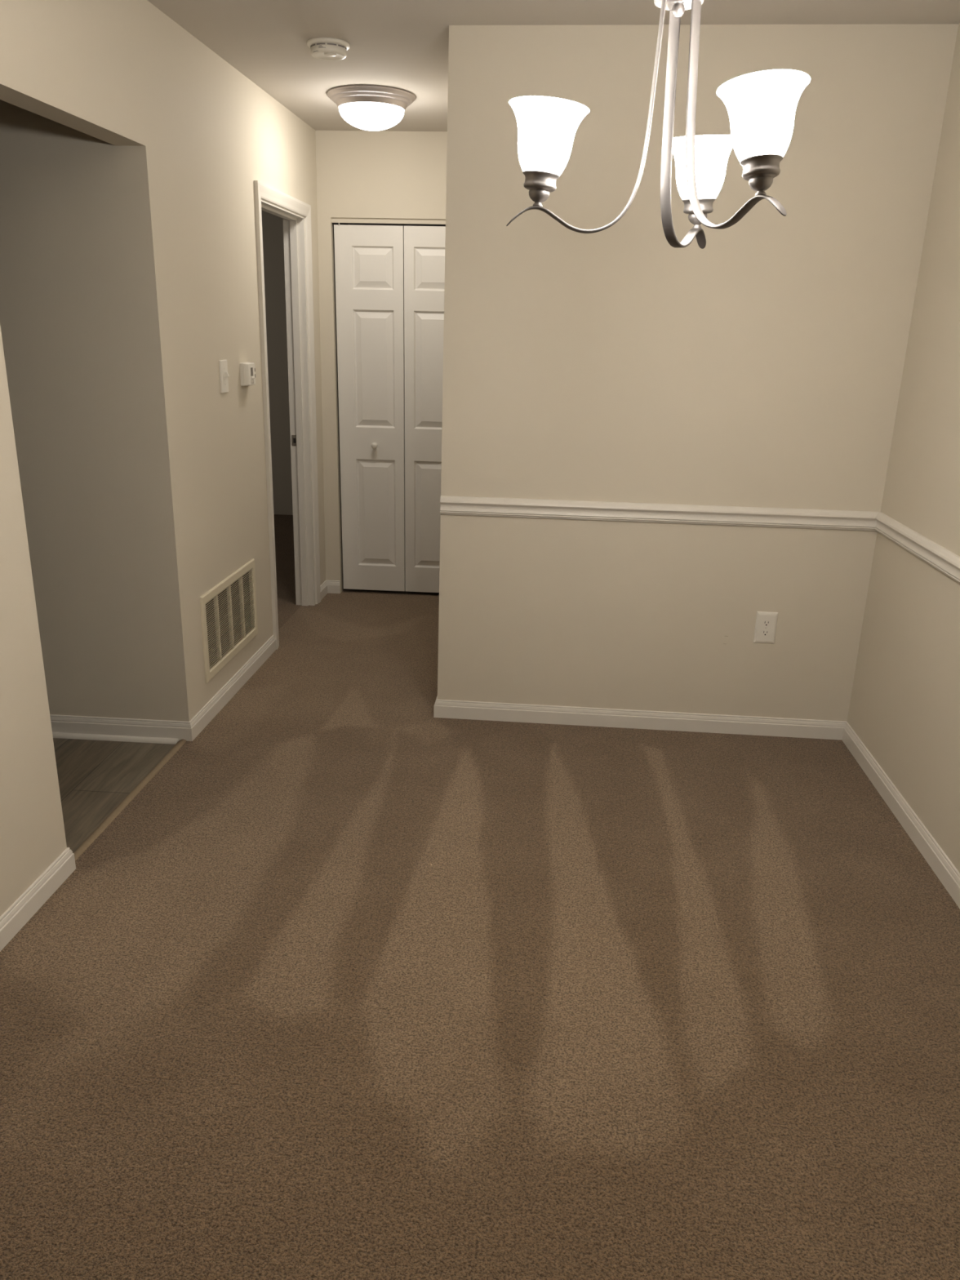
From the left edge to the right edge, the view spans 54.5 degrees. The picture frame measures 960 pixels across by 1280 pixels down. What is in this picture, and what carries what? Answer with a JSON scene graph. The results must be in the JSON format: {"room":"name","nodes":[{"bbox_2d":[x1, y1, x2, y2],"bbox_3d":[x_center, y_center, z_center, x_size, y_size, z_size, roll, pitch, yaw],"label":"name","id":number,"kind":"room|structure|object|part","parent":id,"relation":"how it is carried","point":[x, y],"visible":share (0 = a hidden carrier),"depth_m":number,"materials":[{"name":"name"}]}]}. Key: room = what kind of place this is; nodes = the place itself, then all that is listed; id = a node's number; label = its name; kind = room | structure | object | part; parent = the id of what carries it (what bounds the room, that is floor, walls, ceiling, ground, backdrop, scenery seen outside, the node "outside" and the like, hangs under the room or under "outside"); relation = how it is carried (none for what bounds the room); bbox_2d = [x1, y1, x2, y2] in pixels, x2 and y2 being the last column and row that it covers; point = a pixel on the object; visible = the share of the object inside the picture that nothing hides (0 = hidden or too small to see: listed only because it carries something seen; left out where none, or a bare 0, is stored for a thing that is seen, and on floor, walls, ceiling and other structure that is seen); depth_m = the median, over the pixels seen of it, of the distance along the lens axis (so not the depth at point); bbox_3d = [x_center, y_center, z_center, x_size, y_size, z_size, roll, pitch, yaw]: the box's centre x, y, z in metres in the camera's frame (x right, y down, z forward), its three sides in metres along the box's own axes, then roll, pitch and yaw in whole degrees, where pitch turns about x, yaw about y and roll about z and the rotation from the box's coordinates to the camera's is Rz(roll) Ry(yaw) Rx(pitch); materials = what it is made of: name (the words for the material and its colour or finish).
{"room":"empty dining room","nodes":[
{"label":"empty dining room","id":0,"kind":"room"},
{"bbox_2d":[0,99,164,719],"bbox_3d":[-2.799,-0.863,3.320,3.318,2.490,0.100,3,19,4],"label":"wall","id":1,"kind":"structure","parent":0,"point":[65,322],"depth_m":3.19,"materials":[{"name":"beige paint"}]},
{"bbox_2d":[52,732,178,744],"bbox_3d":[-2.466,0.327,3.619,2.648,0.018,0.016,3,19,4],"label":"trim","id":2,"kind":"structure","parent":1,"relation":"attached to","point":[55,735],"depth_m":3.55,"materials":[{"name":"white paint"}]},
{"bbox_2d":[49,714,192,741],"bbox_3d":[-2.437,0.296,3.621,2.703,0.096,0.012,3,19,4],"label":"baseboard","id":3,"kind":"structure","parent":1,"relation":"attached to","point":[180,730],"depth_m":3.54,"materials":[{"name":"white paint"}]},
{"bbox_2d":[53,737,174,853],"bbox_3d":[-2.966,0.868,2.072,3.398,0.041,3.424,3,19,4],"label":"floor","id":4,"kind":"structure","parent":0,"point":[95,777],"depth_m":3.28,"materials":[{"name":"brown wood"}]},
{"bbox_2d":[73,738,186,861],"bbox_3d":[-1.169,0.527,3.109,0.032,0.013,0.938,3,19,5],"label":"trim","id":5,"kind":"structure","parent":4,"relation":"on","point":[146,780],"depth_m":3.08,"materials":[{"name":"wood"}]},
{"bbox_2d":[0,0,347,916],"bbox_3d":[-1.183,-0.534,2.453,0.120,2.490,10.403,3,19,5],"label":"wall","id":6,"kind":"structure","parent":0,"point":[192,135],"depth_m":3.20,"materials":[{"name":"beige paint"}]},
{"bbox_2d":[0,847,75,951],"bbox_3d":[-1.437,1.420,0.357,0.080,0.096,4.960,3,19,5],"label":"baseboard","id":7,"kind":"structure","parent":6,"relation":"attached to","point":[43,887],"depth_m":2.50,"materials":[{"name":"white paint"}]},
{"bbox_2d":[218,360,229,393],"bbox_3d":[-0.999,-1.037,3.668,0.025,0.124,0.076,3,19,4],"label":"light switch","id":8,"kind":"object","parent":6,"relation":"attached to","point":[224,375],"visible":1,"depth_m":3.66,"materials":[{"name":"white plastic"}]},
{"bbox_2d":[200,558,257,683],"bbox_3d":[-1.122,-0.100,3.917,0.182,0.352,0.630,3,19,4],"label":"air vent","id":9,"kind":"object","parent":6,"relation":"in","point":[228,610],"visible":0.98,"depth_m":3.91,"materials":[{"name":"beige metal"}]},
{"bbox_2d":[189,635,275,740],"bbox_3d":[-1.048,0.189,4.032,0.013,0.096,1.065,3,19,5],"label":"baseboard","id":10,"kind":"structure","parent":6,"relation":"attached to","point":[200,721],"depth_m":3.94,"materials":[{"name":"white paint"}]},
{"bbox_2d":[240,362,255,386],"bbox_3d":[-0.969,-1.113,3.904,0.040,0.092,0.098,3,19,4],"label":"thermostat","id":11,"kind":"object","parent":6,"relation":"attached to","point":[247,370],"visible":1,"depth_m":3.87,"materials":[{"name":"white plastic"}]},
{"bbox_3d":[-0.981,-1.114,3.905,0.016,0.092,0.098,3,19,4],"label":"plate","id":12,"kind":"part","parent":11,"relation":"part of","materials":[{"name":"white plastic"}]},
{"bbox_2d":[253,180,320,649],"bbox_3d":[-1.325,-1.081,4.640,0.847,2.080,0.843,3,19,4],"label":"door frame","id":13,"kind":"structure","parent":6,"relation":"in","point":[295,213],"depth_m":4.80,"materials":[{"name":"white paint"}]},
{"bbox_3d":[-0.964,-0.939,4.245,0.037,2.080,0.060,3,19,4],"label":"casing","id":14,"kind":"part","parent":13,"relation":"part of","materials":[{"name":"white paint"}]},
{"bbox_3d":[-0.897,-2.020,4.291,0.018,0.060,0.843,3,19,5],"label":"head casing","id":15,"kind":"part","parent":13,"relation":"part of","materials":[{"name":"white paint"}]},
{"bbox_3d":[-0.989,-1.064,4.973,0.032,0.058,0.003,3,19,4],"label":"strike plate","id":16,"kind":"part","parent":13,"relation":"part of","materials":[{"name":"silver metal"}]},
{"bbox_3d":[-0.892,-1.187,4.984,0.037,2.080,0.060,3,19,4],"label":"casing","id":17,"kind":"part","parent":13,"relation":"part of","materials":[{"name":"white paint"}]},
{"bbox_2d":[320,580,327,599],"bbox_3d":[-0.914,-0.277,5.423,0.013,0.096,0.193,3,19,5],"label":"baseboard","id":18,"kind":"structure","parent":6,"relation":"attached to","point":[324,585],"depth_m":5.43,"materials":[{"name":"white paint"}]},
{"bbox_2d":[261,210,293,515],"bbox_3d":[-2.431,-2.241,7.426,3.405,2.490,0.100,3,19,4],"label":"wall","id":19,"kind":"structure","parent":0,"point":[272,224],"depth_m":7.32,"materials":[{"name":"beige paint"}]},
{"bbox_2d":[315,130,447,592],"bbox_3d":[-0.419,-1.428,5.153,1.049,2.490,0.100,3,19,4],"label":"wall","id":20,"kind":"structure","parent":0,"point":[361,174],"depth_m":4.82,"materials":[{"name":"beige paint"}]},
{"bbox_2d":[326,580,340,593],"bbox_3d":[-0.869,-0.304,5.506,0.085,0.096,0.012,3,19,4],"label":"baseboard","id":21,"kind":"structure","parent":20,"relation":"attached to","point":[333,586],"depth_m":5.50,"materials":[{"name":"white paint"}]},
{"bbox_2d":[331,217,445,592],"bbox_3d":[-0.430,-1.241,5.180,0.741,2.015,0.072,3,19,4],"label":"door","id":22,"kind":"structure","parent":20,"relation":"in","point":[390,279],"depth_m":5.16,"materials":[{"name":"white paint"}]},
{"bbox_3d":[-0.605,-1.239,5.216,0.366,1.982,0.032,3,19,4],"label":"panel","id":23,"kind":"part","parent":22,"relation":"part of","materials":[{"name":"white paint"}]},
{"bbox_3d":[-0.592,-1.091,5.227,0.034,0.034,0.040,3,19,4],"label":"knob","id":24,"kind":"part","parent":22,"relation":"part of","materials":[{"name":"white plastic"}]},
{"bbox_3d":[-0.241,-1.223,5.192,0.356,1.982,0.032,3,19,4],"label":"panel","id":25,"kind":"part","parent":22,"relation":"part of","materials":[{"name":"white paint"}]},
{"bbox_2d":[347,223,445,226],"bbox_3d":[-0.385,-1.552,5.521,1.039,2.490,0.680,3,19,4],"label":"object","id":26,"kind":"structure","parent":0,"point":[348,224],"depth_m":5.50,"materials":[{"name":"beige paint"}]},
{"bbox_2d":[0,514,959,1279],"bbox_3d":[-1.596,0.591,2.890,6.000,0.001,10.350,3,19,4],"label":"floor","id":27,"kind":"structure","parent":0,"point":[361,983],"depth_m":2.20,"materials":[{"name":"beige carpet"}]},
{"bbox_2d":[147,0,959,131],"bbox_3d":[-1.533,-1.765,2.120,6.117,0.080,10.500,3,19,4],"label":"ceiling","id":28,"kind":"structure","parent":0,"point":[401,44],"depth_m":3.02,"materials":[{"name":"grey paint"}]},
{"bbox_2d":[306,37,350,60],"bbox_3d":[-0.530,-2.063,3.263,0.149,0.044,0.149,3,19,4],"label":"smoke detector","id":29,"kind":"object","parent":28,"relation":"attached to","point":[322,48],"visible":1,"depth_m":3.22,"materials":[{"name":"white plastic"}]},
{"bbox_2d":[326,84,415,130],"bbox_3d":[-0.465,-2.265,4.005,0.377,0.133,0.377,3,19,4],"label":"flush ceiling light","id":30,"kind":"object","parent":28,"relation":"attached to","point":[364,107],"visible":1,"depth_m":3.90,"materials":[{"name":"white glass"}]},
{"bbox_2d":[506,0,810,248],"bbox_3d":[0.278,-1.058,1.489,0.448,0.779,0.472,3,19,4],"label":"chandelier","id":31,"kind":"object","parent":28,"relation":"hanging from","point":[761,106],"visible":1,"depth_m":1.50,"materials":[{"name":"white glass"}]},
{"bbox_3d":[0.108,-0.825,1.542,0.133,0.102,0.133,5,18,-4],"label":"lamp shade","id":32,"kind":"part","parent":31,"relation":"part of","materials":[{"name":"white glass"}]},
{"bbox_3d":[0.175,-0.902,1.512,0.253,0.445,0.021,2,19,1],"label":"arm","id":33,"kind":"part","parent":31,"relation":"part of","materials":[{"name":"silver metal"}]},
{"bbox_3d":[0.374,-0.933,1.647,0.021,0.445,0.253,12,22,30],"label":"arm","id":34,"kind":"part","parent":31,"relation":"part of","materials":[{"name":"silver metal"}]},
{"bbox_3d":[0.409,-0.871,1.726,0.133,0.102,0.133,11,26,26],"label":"lamp shade","id":35,"kind":"part","parent":31,"relation":"part of","materials":[{"name":"white glass"}]},
{"bbox_3d":[0.394,-0.867,1.416,0.021,0.445,0.253,-9,21,-27],"label":"arm","id":36,"kind":"part","parent":31,"relation":"part of","materials":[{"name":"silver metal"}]},
{"bbox_3d":[0.421,-0.769,1.390,0.133,0.102,0.133,-10,15,-31],"label":"lamp shade","id":37,"kind":"part","parent":31,"relation":"part of","materials":[{"name":"white glass"}]},
{"bbox_2d":[437,23,958,721],"bbox_3d":[0.712,-0.814,3.409,1.724,2.490,0.110,3,19,4],"label":"wall","id":38,"kind":"structure","parent":0,"point":[762,365],"depth_m":3.30,"materials":[{"name":"beige paint"}]},
{"bbox_2d":[440,495,879,531],"bbox_3d":[0.654,-0.469,3.460,1.614,0.072,0.022,3,19,4],"label":"trim","id":39,"kind":"structure","parent":38,"relation":"attached to","point":[849,520],"depth_m":3.46,"materials":[{"name":"white paint"}]},
{"bbox_2d":[753,611,777,644],"bbox_3d":[1.094,-0.046,3.568,0.079,0.126,0.009,3,19,4],"label":"wall outlet","id":40,"kind":"object","parent":38,"relation":"attached to","point":[766,621],"visible":1,"depth_m":3.56,"materials":[{"name":"white plastic"}]},
{"bbox_2d":[760,629,769,635],"bbox_3d":[1.093,-0.027,3.571,0.034,0.025,0.001,3,19,4],"label":"receptacle","id":41,"kind":"object","parent":40,"relation":"attached to","point":[763,632],"depth_m":3.57,"materials":[{"name":"white plastic"}]},
{"bbox_2d":[761,619,771,626],"bbox_3d":[1.094,-0.064,3.559,0.034,0.025,0.001,3,19,4],"label":"receptacle","id":42,"kind":"object","parent":40,"relation":"attached to","point":[764,622],"depth_m":3.56,"materials":[{"name":"white plastic"}]},
{"bbox_2d":[847,22,959,872],"bbox_3d":[1.286,0.217,0.390,0.100,2.490,6.391,3,19,4],"label":"wall","id":43,"kind":"structure","parent":0,"point":[904,706],"depth_m":2.99,"materials":[{"name":"beige paint"}]},
{"bbox_2d":[433,695,959,908],"bbox_3d":[0.462,1.026,1.653,1.634,0.096,7.943,3,19,4],"label":"baseboard","id":44,"kind":"structure","parent":43,"relation":"attached to","point":[445,708],"depth_m":3.70,"materials":[{"name":"white paint"}]},
{"bbox_2d":[875,511,959,583],"bbox_3d":[1.217,0.545,0.493,0.022,0.072,6.168,3,19,4],"label":"trim","id":45,"kind":"structure","parent":43,"relation":"attached to","point":[938,557],"depth_m":2.99,"materials":[{"name":"white paint"}]}
]}

